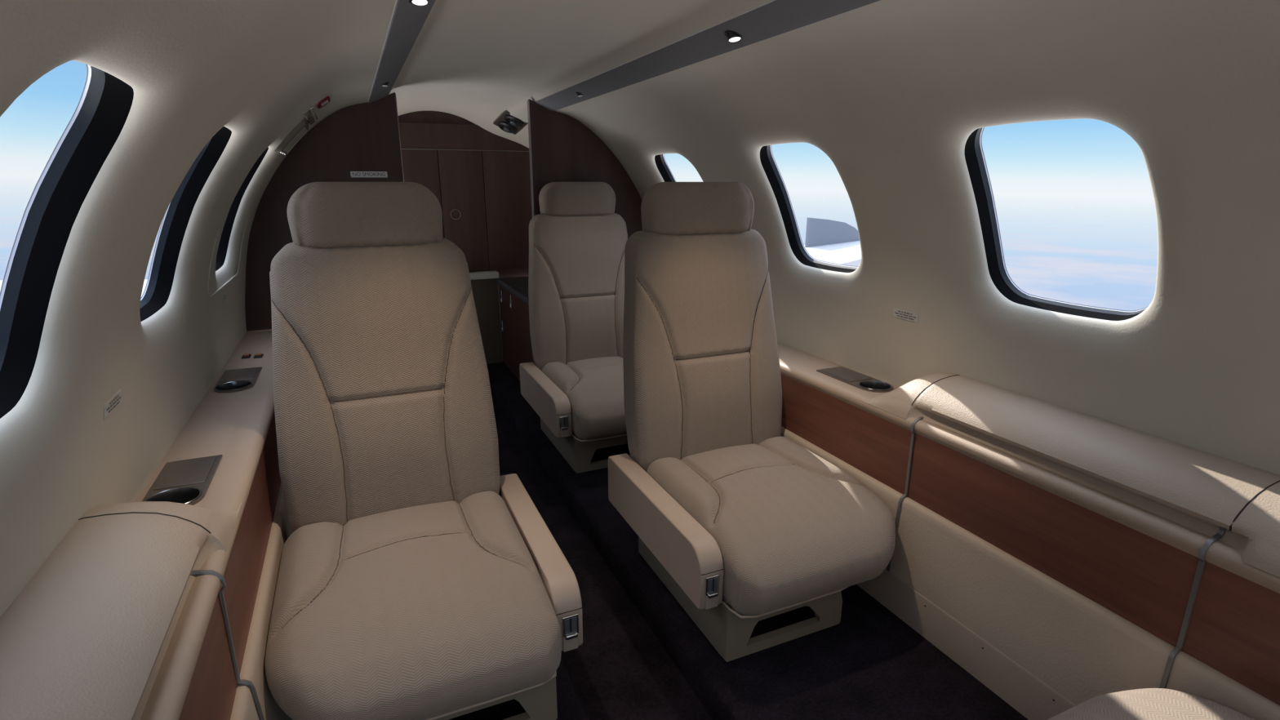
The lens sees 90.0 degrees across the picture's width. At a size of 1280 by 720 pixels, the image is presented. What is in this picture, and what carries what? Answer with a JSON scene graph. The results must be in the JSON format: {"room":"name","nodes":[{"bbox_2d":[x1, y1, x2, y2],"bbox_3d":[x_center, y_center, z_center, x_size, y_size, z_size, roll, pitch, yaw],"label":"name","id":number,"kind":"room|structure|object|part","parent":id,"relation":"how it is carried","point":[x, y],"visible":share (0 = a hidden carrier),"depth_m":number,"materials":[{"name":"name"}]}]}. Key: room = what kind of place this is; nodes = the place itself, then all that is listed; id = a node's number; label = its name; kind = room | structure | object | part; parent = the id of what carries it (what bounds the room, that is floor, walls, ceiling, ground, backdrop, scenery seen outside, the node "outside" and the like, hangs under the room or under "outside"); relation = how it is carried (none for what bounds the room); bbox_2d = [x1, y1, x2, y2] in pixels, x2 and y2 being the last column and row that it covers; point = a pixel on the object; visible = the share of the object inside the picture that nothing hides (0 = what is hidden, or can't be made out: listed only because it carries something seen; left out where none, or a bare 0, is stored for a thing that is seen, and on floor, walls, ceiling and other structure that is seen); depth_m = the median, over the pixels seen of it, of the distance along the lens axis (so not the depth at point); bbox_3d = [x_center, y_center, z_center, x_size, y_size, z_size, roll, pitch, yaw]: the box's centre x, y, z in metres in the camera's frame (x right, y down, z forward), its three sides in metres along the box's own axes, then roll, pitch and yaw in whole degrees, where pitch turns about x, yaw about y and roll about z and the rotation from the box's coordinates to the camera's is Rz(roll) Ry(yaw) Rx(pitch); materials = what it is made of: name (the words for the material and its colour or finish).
{"room":"aircraft cabin","nodes":[
{"label":"aircraft cabin","id":0,"kind":"room"},
{"bbox_2d":[0,0,397,617],"bbox_3d":[-0.519,-0.095,0.870,0.443,0.776,4.500,-7,17,-23],"label":"wall","id":1,"kind":"structure","parent":0,"point":[194,69],"depth_m":0.78,"materials":[{"name":"beige plastic"}]},
{"bbox_2d":[0,63,133,418],"bbox_3d":[-0.544,-0.094,0.548,0.190,0.335,0.300,-7,17,-23],"label":"window","id":2,"kind":"structure","parent":1,"relation":"in","point":[101,113],"depth_m":0.67,"materials":[{"name":"black plastic"}]},
{"bbox_3d":[-0.552,-0.096,0.543,0.168,0.326,0.296,-7,17,-23],"label":"frame","id":3,"kind":"part","parent":2,"relation":"part of","materials":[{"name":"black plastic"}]},
{"bbox_2d":[104,389,121,417],"bbox_3d":[-0.717,0.059,0.871,0.005,0.019,0.070,-7,17,-23],"label":"placard","id":4,"kind":"object","parent":1,"relation":"attached to","point":[116,399],"visible":1,"depth_m":0.87,"materials":[{"name":"white"}]},
{"bbox_2d":[139,126,231,321],"bbox_3d":[-0.795,-0.246,1.093,0.190,0.335,0.300,-7,17,-23],"label":"window","id":5,"kind":"structure","parent":1,"relation":"in","point":[156,294],"depth_m":1.21,"materials":[{"name":"black plastic"}]},
{"bbox_3d":[-0.803,-0.248,1.089,0.168,0.326,0.296,-7,17,-23],"label":"frame","id":6,"kind":"part","parent":5,"relation":"part of","materials":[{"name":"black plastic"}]},
{"bbox_2d":[207,217,248,297],"bbox_3d":[-1.062,-0.274,1.658,0.049,0.159,0.489,-7,17,-23],"label":"trim","id":7,"kind":"structure","parent":1,"relation":"attached to","point":[234,276],"depth_m":1.54,"materials":[{"name":"white plastic"}]},
{"bbox_2d":[215,146,268,271],"bbox_3d":[-1.054,-0.403,1.657,0.190,0.335,0.300,-7,17,-23],"label":"window","id":8,"kind":"structure","parent":1,"relation":"in","point":[225,236],"depth_m":1.78,"materials":[{"name":"black plastic"}]},
{"bbox_2d":[274,106,317,155],"bbox_3d":[-0.905,-0.597,1.686,0.110,0.101,0.404,-7,17,-23],"label":"exit release","id":9,"kind":"object","parent":1,"relation":"attached to","point":[301,129],"visible":1,"depth_m":1.69,"materials":[{"name":"beige plastic"}]},
{"bbox_2d":[316,95,330,108],"bbox_3d":[-0.813,-0.662,1.644,0.032,0.024,0.115,-7,17,-23],"label":"exit sign","id":10,"kind":"object","parent":1,"relation":"attached to","point":[326,100],"visible":1,"depth_m":1.62,"materials":[{"name":"red"}]},
{"bbox_2d":[244,92,642,332],"bbox_3d":[-0.596,-0.331,2.326,1.491,1.170,0.025,-7,17,-23],"label":"wall","id":11,"kind":"structure","parent":0,"point":[365,136],"depth_m":2.08,"materials":[{"name":"brown wood"}]},
{"bbox_2d":[350,171,387,177],"bbox_3d":[-0.888,-0.609,2.099,0.112,0.019,0.003,-7,17,-23],"label":"no smoking sign","id":12,"kind":"object","parent":11,"relation":"attached to","point":[353,174],"visible":1,"depth_m":2.10,"materials":[{"name":"white"}]},
{"bbox_3d":[-0.797,-0.305,2.240,0.003,1.166,0.025,-7,17,-23],"label":"edge trim","id":13,"kind":"part","parent":11,"relation":"part of","materials":[{"name":"silver metal"}]},
{"bbox_3d":[-0.394,-0.353,2.413,0.003,1.166,0.025,-7,17,-23],"label":"edge trim","id":14,"kind":"part","parent":11,"relation":"part of","materials":[{"name":"silver metal"}]},
{"bbox_2d":[388,84,532,148],"bbox_3d":[-0.772,-0.772,2.615,1.440,0.546,0.850,-7,17,-23],"label":"ceiling","id":15,"kind":"structure","parent":0,"point":[481,106],"depth_m":2.51,"materials":[{"name":"beige plastic"}]},
{"bbox_2d":[493,110,528,134],"bbox_3d":[-0.535,-0.990,2.659,0.098,0.090,0.196,-9,18,-28],"label":"ceiling vent","id":16,"kind":"object","parent":15,"relation":"in","point":[507,122],"visible":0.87,"depth_m":2.65,"materials":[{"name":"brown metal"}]},
{"bbox_2d":[398,111,528,360],"bbox_3d":[-0.938,-0.542,3.068,1.520,1.340,0.030,-7,17,-23],"label":"wall","id":17,"kind":"structure","parent":0,"point":[423,117],"depth_m":2.93,"materials":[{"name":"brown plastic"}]},
{"bbox_2d":[398,122,532,271],"bbox_3d":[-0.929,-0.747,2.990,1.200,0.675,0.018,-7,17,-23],"label":"upper cabinet","id":18,"kind":"object","parent":17,"relation":"attached to","point":[505,175],"visible":0.34,"depth_m":3.04,"materials":[{"name":"brown wood"}]},
{"bbox_3d":[-1.158,-0.664,2.908,0.498,0.560,0.015,-7,17,-23],"label":"door","id":19,"kind":"part","parent":18,"relation":"part of","materials":[{"name":"brown wood"}]},
{"bbox_3d":[-0.837,-0.703,3.046,0.199,0.560,0.015,-7,17,-23],"label":"door","id":20,"kind":"part","parent":18,"relation":"part of","materials":[{"name":"brown wood"}]},
{"bbox_3d":[-0.929,-1.018,2.915,1.200,0.112,0.015,-7,17,-23],"label":"panel","id":21,"kind":"part","parent":18,"relation":"part of","materials":[{"name":"brown wood"}]},
{"bbox_3d":[-0.562,-0.735,3.163,0.396,0.560,0.015,-7,17,-23],"label":"door","id":22,"kind":"part","parent":18,"relation":"part of","materials":[{"name":"brown wood"}]},
{"bbox_2d":[469,270,498,279],"bbox_3d":[-1.084,-0.377,2.990,0.836,0.030,0.069,-7,17,-23],"label":"shelf","id":23,"kind":"object","parent":17,"relation":"attached to","point":[482,274],"visible":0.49,"depth_m":3.10,"materials":[{"name":"grey laminate"}]},
{"bbox_2d":[470,278,502,364],"bbox_3d":[-1.092,-0.122,3.079,0.836,0.504,0.029,-7,17,-23],"label":"panel","id":24,"kind":"object","parent":17,"relation":"attached to","point":[485,291],"visible":0.09,"depth_m":3.19,"materials":[{"name":"brown"}]},
{"bbox_2d":[391,0,773,102],"bbox_3d":[0.135,-0.467,0.579,0.484,0.043,3.640,-7,17,-23],"label":"ceiling","id":25,"kind":"structure","parent":0,"point":[538,50],"depth_m":1.40,"materials":[{"name":"beige plastic"}]},
{"bbox_2d":[368,0,435,103],"bbox_3d":[-0.116,-0.403,0.482,0.064,0.034,3.640,-7,17,-23],"label":"ceiling strip","id":26,"kind":"object","parent":25,"relation":"attached to","point":[408,19],"visible":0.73,"depth_m":1.21,"materials":[{"name":"plastic"}]},
{"bbox_2d":[381,81,389,87],"bbox_3d":[-0.687,-0.749,1.724,0.024,0.025,0.024,-7,17,-23],"label":"light","id":27,"kind":"object","parent":26,"relation":"attached to","point":[384,85],"visible":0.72,"depth_m":1.72,"materials":[{"name":"black"}]},
{"bbox_2d":[408,0,428,5],"bbox_3d":[-0.316,-0.524,0.918,0.034,0.026,0.035,-7,17,-23],"label":"light","id":28,"kind":"object","parent":26,"relation":"attached to","point":[418,2],"visible":1,"depth_m":0.92,"materials":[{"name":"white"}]},
{"bbox_2d":[534,0,880,111],"bbox_3d":[0.385,-0.463,0.696,0.064,0.034,3.640,-7,17,-23],"label":"ceiling strip","id":29,"kind":"object","parent":25,"relation":"attached to","point":[774,18],"visible":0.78,"depth_m":1.23,"materials":[{"name":"dark grey plastic"}]},
{"bbox_2d":[575,91,582,97],"bbox_3d":[-0.181,-0.805,1.925,0.024,0.025,0.024,-7,17,-23],"label":"light","id":30,"kind":"object","parent":29,"relation":"attached to","point":[579,95],"visible":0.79,"depth_m":1.92,"materials":[{"name":"black"}]},
{"bbox_2d":[724,30,742,42],"bbox_3d":[0.171,-0.592,1.161,0.034,0.026,0.035,-7,17,-23],"label":"light","id":31,"kind":"object","parent":29,"relation":"attached to","point":[732,36],"visible":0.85,"depth_m":1.16,"materials":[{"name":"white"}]},
{"bbox_2d":[448,360,1028,719],"bbox_3d":[-0.050,0.597,1.307,1.240,0.072,4.550,-7,17,-23],"label":"floor","id":32,"kind":"structure","parent":0,"point":[641,655],"depth_m":1.29,"materials":[{"name":"carpet"}]},
{"bbox_2d":[134,329,293,719],"bbox_3d":[-0.462,0.544,0.569,0.174,0.427,3.609,-7,17,-23],"label":"ledge","id":33,"kind":"object","parent":32,"relation":"on","point":[196,679],"visible":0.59,"depth_m":0.97,"materials":[{"name":"beige plastic"}]},
{"bbox_2d":[0,501,241,719],"bbox_3d":[-0.205,0.469,-0.077,0.144,0.083,2.300,-7,17,-23],"label":"armrest","id":34,"kind":"object","parent":33,"relation":"on","point":[88,637],"visible":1,"depth_m":0.63,"materials":[{"name":"beige leather"}]},
{"bbox_2d":[141,454,222,505],"bbox_3d":[-0.734,0.225,1.033,0.082,0.064,0.203,-7,17,-23],"label":"cup holder","id":35,"kind":"object","parent":33,"relation":"attached to","point":[188,482],"visible":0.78,"depth_m":1.03,"materials":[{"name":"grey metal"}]},
{"bbox_2d":[144,486,201,503],"bbox_3d":[-0.710,0.239,0.980,0.074,0.064,0.074,-7,17,-23],"label":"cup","id":36,"kind":"object","parent":35,"relation":"on","point":[183,495],"depth_m":1.00,"materials":[{"name":"metal"}]},
{"bbox_3d":[-0.750,0.186,1.060,0.068,0.001,0.108,-7,17,-23],"label":"lid","id":37,"kind":"part","parent":35,"relation":"part of","materials":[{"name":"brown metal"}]},
{"bbox_3d":[-0.498,0.347,0.497,0.094,0.001,3.609,-7,17,-23],"label":"rail","id":38,"kind":"part","parent":33,"relation":"part of","materials":[{"name":"beige leather"}]},
{"bbox_2d":[190,569,264,719],"bbox_3d":[-0.527,0.417,0.833,0.057,0.358,0.007,-7,17,-23],"label":"strap","id":39,"kind":"object","parent":33,"relation":"attached to","point":[219,575],"visible":0.8,"depth_m":0.81,"materials":[{"name":"grey fabric"}]},
{"bbox_3d":[-0.410,0.431,0.561,0.006,0.160,3.609,-7,17,-23],"label":"wood panel","id":40,"kind":"part","parent":33,"relation":"part of","materials":[{"name":"brown wood"}]},
{"bbox_2d":[213,366,262,392],"bbox_3d":[-0.982,0.075,1.570,0.082,0.064,0.203,-7,17,-23],"label":"cup holder","id":41,"kind":"object","parent":33,"relation":"attached to","point":[236,380],"visible":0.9,"depth_m":1.55,"materials":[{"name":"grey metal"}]},
{"bbox_3d":[-0.998,0.037,1.597,0.068,0.001,0.108,-7,17,-23],"label":"lid","id":42,"kind":"part","parent":41,"relation":"part of","materials":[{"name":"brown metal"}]},
{"bbox_2d":[241,353,251,358],"bbox_3d":[-1.090,-0.012,1.772,0.020,0.007,0.032,-7,17,-23],"label":"switch","id":43,"kind":"object","parent":33,"relation":"attached to","point":[245,355],"visible":1,"depth_m":1.77,"materials":[{"name":"black plastic"}]},
{"bbox_2d":[253,353,262,358],"bbox_3d":[-1.058,-0.012,1.775,0.020,0.007,0.032,-7,17,-23],"label":"switch","id":44,"kind":"object","parent":33,"relation":"attached to","point":[256,355],"visible":1,"depth_m":1.77,"materials":[{"name":"black plastic"}]},
{"bbox_3d":[-0.399,0.580,0.608,0.028,0.178,3.609,-7,17,-23],"label":"panel","id":45,"kind":"part","parent":33,"relation":"part of","materials":[{"name":"plastic"}]},
{"bbox_2d":[264,182,582,719],"bbox_3d":[-0.407,0.148,1.127,0.470,0.890,0.632,-7,17,-23],"label":"seat","id":46,"kind":"object","parent":32,"relation":"on","point":[417,580],"visible":1,"depth_m":1.19,"materials":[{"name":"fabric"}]},
{"bbox_3d":[-0.513,0.059,1.303,0.414,0.588,0.192,-7,17,-23],"label":"backrest","id":47,"kind":"part","parent":46,"relation":"part of","materials":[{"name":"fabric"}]},
{"bbox_2d":[264,491,561,719],"bbox_3d":[-0.396,0.412,1.108,0.419,0.155,0.460,-7,17,-23],"label":"cushion","id":48,"kind":"object","parent":46,"relation":"on","point":[425,605],"depth_m":0.99,"materials":[{"name":"fabric"}]},
{"bbox_3d":[-0.214,0.377,1.277,0.048,0.125,0.472,-7,17,-23],"label":"armrest","id":49,"kind":"part","parent":46,"relation":"part of","materials":[{"name":"beige leather"}]},
{"bbox_3d":[-0.116,0.443,1.068,0.021,0.029,0.001,-7,17,-23],"label":"latch plate","id":50,"kind":"part","parent":46,"relation":"part of","materials":[{"name":"silver metal"}]},
{"bbox_2d":[495,276,534,380],"bbox_3d":[-0.340,-0.127,2.969,0.474,0.432,0.783,-7,17,-23],"label":"cabinet","id":51,"kind":"object","parent":32,"relation":"on","point":[513,291],"depth_m":2.96,"materials":[{"name":"brown wood"}]},
{"bbox_3d":[-0.675,-0.311,3.123,0.007,0.060,0.018,-7,17,-23],"label":"pull handle","id":52,"kind":"part","parent":51,"relation":"part of","materials":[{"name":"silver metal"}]},
{"bbox_3d":[-0.683,-0.169,3.181,0.007,0.060,0.018,-7,17,-23],"label":"pull handle","id":53,"kind":"part","parent":51,"relation":"part of","materials":[{"name":"silver metal"}]},
{"bbox_3d":[-0.594,-0.270,2.945,0.007,0.060,0.018,-7,17,-23],"label":"pull handle","id":54,"kind":"part","parent":51,"relation":"part of","materials":[{"name":"silver metal"}]},
{"bbox_2d":[495,276,528,304],"bbox_3d":[-0.340,-0.321,2.915,0.474,0.028,0.783,-7,17,-23],"label":"countertop","id":55,"kind":"structure","parent":51,"relation":"on","point":[517,286],"depth_m":2.94,"materials":[{"name":"grey laminate"}]},
{"bbox_2d":[519,182,630,473],"bbox_3d":[-0.137,-0.149,2.196,0.470,0.890,0.632,-7,17,-23],"label":"seat","id":56,"kind":"object","parent":32,"relation":"on","point":[575,383],"visible":0.74,"depth_m":2.28,"materials":[{"name":"beige leather"}]},
{"bbox_3d":[-0.329,0.125,2.182,0.048,0.125,0.472,-7,17,-23],"label":"armrest","id":57,"kind":"part","parent":56,"relation":"part of","materials":[{"name":"beige leather"}]},
{"bbox_3d":[-0.233,0.192,1.972,0.021,0.029,0.001,-7,17,-23],"label":"latch plate","id":58,"kind":"part","parent":56,"relation":"part of","materials":[{"name":"silver metal"}]},
{"bbox_3d":[-0.209,-0.243,2.386,0.414,0.588,0.192,-7,17,-23],"label":"backrest","id":59,"kind":"part","parent":56,"relation":"part of","materials":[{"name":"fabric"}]},
{"bbox_2d":[542,356,626,439],"bbox_3d":[-0.079,0.109,2.197,0.419,0.155,0.460,-7,17,-23],"label":"cushion","id":60,"kind":"object","parent":56,"relation":"on","point":[591,388],"depth_m":2.03,"materials":[{"name":"fabric"}]},
{"bbox_2d":[608,182,895,662],"bbox_3d":[0.230,0.073,1.399,0.470,0.890,0.632,-7,17,-23],"label":"seat","id":61,"kind":"object","parent":32,"relation":"on","point":[744,525],"visible":1,"depth_m":1.46,"materials":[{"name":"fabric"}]},
{"bbox_3d":[0.038,0.347,1.385,0.048,0.125,0.472,-7,17,-23],"label":"armrest","id":62,"kind":"part","parent":61,"relation":"part of","materials":[{"name":"beige leather"}]},
{"bbox_3d":[0.158,-0.021,1.589,0.414,0.588,0.192,-7,17,-23],"label":"backrest","id":63,"kind":"part","parent":61,"relation":"part of","materials":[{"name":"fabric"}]},
{"bbox_3d":[0.134,0.414,1.175,0.021,0.029,0.001,-7,17,-23],"label":"latch plate","id":64,"kind":"part","parent":61,"relation":"part of","materials":[{"name":"silver metal"}]},
{"bbox_2d":[646,436,895,615],"bbox_3d":[0.288,0.331,1.400,0.419,0.155,0.460,-7,17,-23],"label":"cushion","id":65,"kind":"object","parent":61,"relation":"on","point":[786,526],"depth_m":1.27,"materials":[{"name":"fabric"}]},
{"bbox_2d":[777,342,1279,719],"bbox_3d":[0.743,0.401,1.083,0.174,0.427,3.609,-7,17,-23],"label":"panel","id":66,"kind":"object","parent":32,"relation":"on","point":[1056,593],"visible":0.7,"depth_m":1.08,"materials":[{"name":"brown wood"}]},
{"bbox_3d":[0.780,0.195,1.043,0.094,0.001,3.609,-7,17,-23],"label":"rail","id":67,"kind":"part","parent":66,"relation":"part of","materials":[{"name":"beige leather"}]},
{"bbox_2d":[816,366,893,392],"bbox_3d":[0.531,0.074,1.574,0.082,0.064,0.203,-7,17,-23],"label":"cup holder","id":68,"kind":"object","parent":66,"relation":"attached to","point":[855,379],"visible":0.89,"depth_m":1.56,"materials":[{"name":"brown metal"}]},
{"bbox_3d":[0.515,0.036,1.601,0.068,0.001,0.108,-7,17,-23],"label":"lid","id":69,"kind":"part","parent":68,"relation":"part of","materials":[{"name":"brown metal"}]},
{"bbox_2d":[858,380,892,390],"bbox_3d":[0.555,0.089,1.520,0.074,0.064,0.074,-7,17,-23],"label":"cup holder","id":70,"kind":"object","parent":68,"relation":"on","point":[863,384],"depth_m":1.54,"materials":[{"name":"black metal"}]},
{"bbox_2d":[887,416,923,571],"bbox_3d":[0.558,0.277,1.335,0.057,0.358,0.007,-7,17,-23],"label":"strap","id":71,"kind":"object","parent":66,"relation":"attached to","point":[917,420],"visible":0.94,"depth_m":1.32,"materials":[{"name":"grey fabric"}]},
{"bbox_3d":[0.711,0.214,1.016,0.057,0.031,3.609,-7,17,-23],"label":"rail","id":72,"kind":"part","parent":66,"relation":"part of","materials":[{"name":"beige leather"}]},
{"bbox_2d":[856,372,1279,577],"bbox_3d":[1.018,0.324,0.445,0.144,0.083,2.300,-7,17,-23],"label":"armrest","id":73,"kind":"object","parent":66,"relation":"on","point":[1203,492],"visible":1,"depth_m":1.00,"materials":[{"name":"beige leather"}]},
{"bbox_2d":[1159,526,1226,688],"bbox_3d":[0.759,0.399,0.898,0.057,0.358,0.007,-7,17,-23],"label":"strap","id":74,"kind":"object","parent":66,"relation":"attached to","point":[1222,531],"visible":0.96,"depth_m":0.88,"materials":[{"name":"grey"}]},
{"bbox_2d":[1047,688,1254,719],"bbox_3d":[0.652,0.321,0.508,0.432,0.890,0.632,-7,17,-23],"label":"seat","id":75,"kind":"object","parent":32,"relation":"on","point":[1144,704],"visible":1,"depth_m":0.82,"materials":[{"name":"beige leather"}]},
{"bbox_2d":[555,0,1279,475],"bbox_3d":[0.440,-0.209,1.280,0.443,0.776,4.500,-7,17,-23],"label":"wall","id":76,"kind":"structure","parent":0,"point":[894,93],"depth_m":1.03,"materials":[{"name":"beige plastic"}]},
{"bbox_2d":[654,154,676,182],"bbox_3d":[0.176,-0.549,2.182,0.190,0.335,0.300,-7,17,-23],"label":"window","id":77,"kind":"structure","parent":76,"relation":"in","point":[662,166],"depth_m":2.27,"materials":[{"name":"black plastic"}]},
{"bbox_3d":[0.184,-0.553,2.185,0.168,0.326,0.296,-7,17,-23],"label":"frame","id":78,"kind":"part","parent":77,"relation":"part of","materials":[{"name":"black plastic"}]},
{"bbox_2d":[760,145,857,272],"bbox_3d":[0.435,-0.392,1.619,0.190,0.335,0.300,-7,17,-23],"label":"window","id":79,"kind":"structure","parent":76,"relation":"in","point":[768,162],"depth_m":1.75,"materials":[{"name":"plastic"}]},
{"bbox_2d":[893,307,918,322],"bbox_3d":[0.598,-0.101,1.442,0.005,0.021,0.072,-7,17,-23],"label":"placard","id":80,"kind":"object","parent":76,"relation":"attached to","point":[904,314],"visible":1,"depth_m":1.44,"materials":[{"name":"white"}]},
{"bbox_2d":[964,127,1148,320],"bbox_3d":[0.691,-0.238,1.063,0.190,0.335,0.300,-7,17,-23],"label":"window","id":81,"kind":"structure","parent":76,"relation":"in","point":[975,157],"depth_m":1.19,"materials":[{"name":"black rubber"},{"name":"clear glass"}]},
{"label":"outside","id":82,"kind":"structure","parent":0,"visible":0},
{"bbox_2d":[804,217,861,264],"bbox_3d":[1.230,-0.924,5.504,3.850,0.522,2.050,-7,17,-23],"label":"wing","id":83,"kind":"object","parent":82,"point":[829,241],"visible":0.13,"depth_m":6.08},
{"bbox_3d":[1.230,-0.837,5.529,3.850,0.342,2.050,-7,17,-23],"label":"panel","id":84,"kind":"part","parent":83,"relation":"part of","materials":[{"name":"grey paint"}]},
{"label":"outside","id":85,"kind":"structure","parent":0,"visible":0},
{"bbox_2d":[0,279,147,297],"bbox_3d":[-4.472,-0.349,3.777,3.850,0.342,2.050,-7,17,-23],"label":"wing","id":86,"kind":"object","parent":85,"point":[145,280],"visible":0.02,"depth_m":4.42}
]}

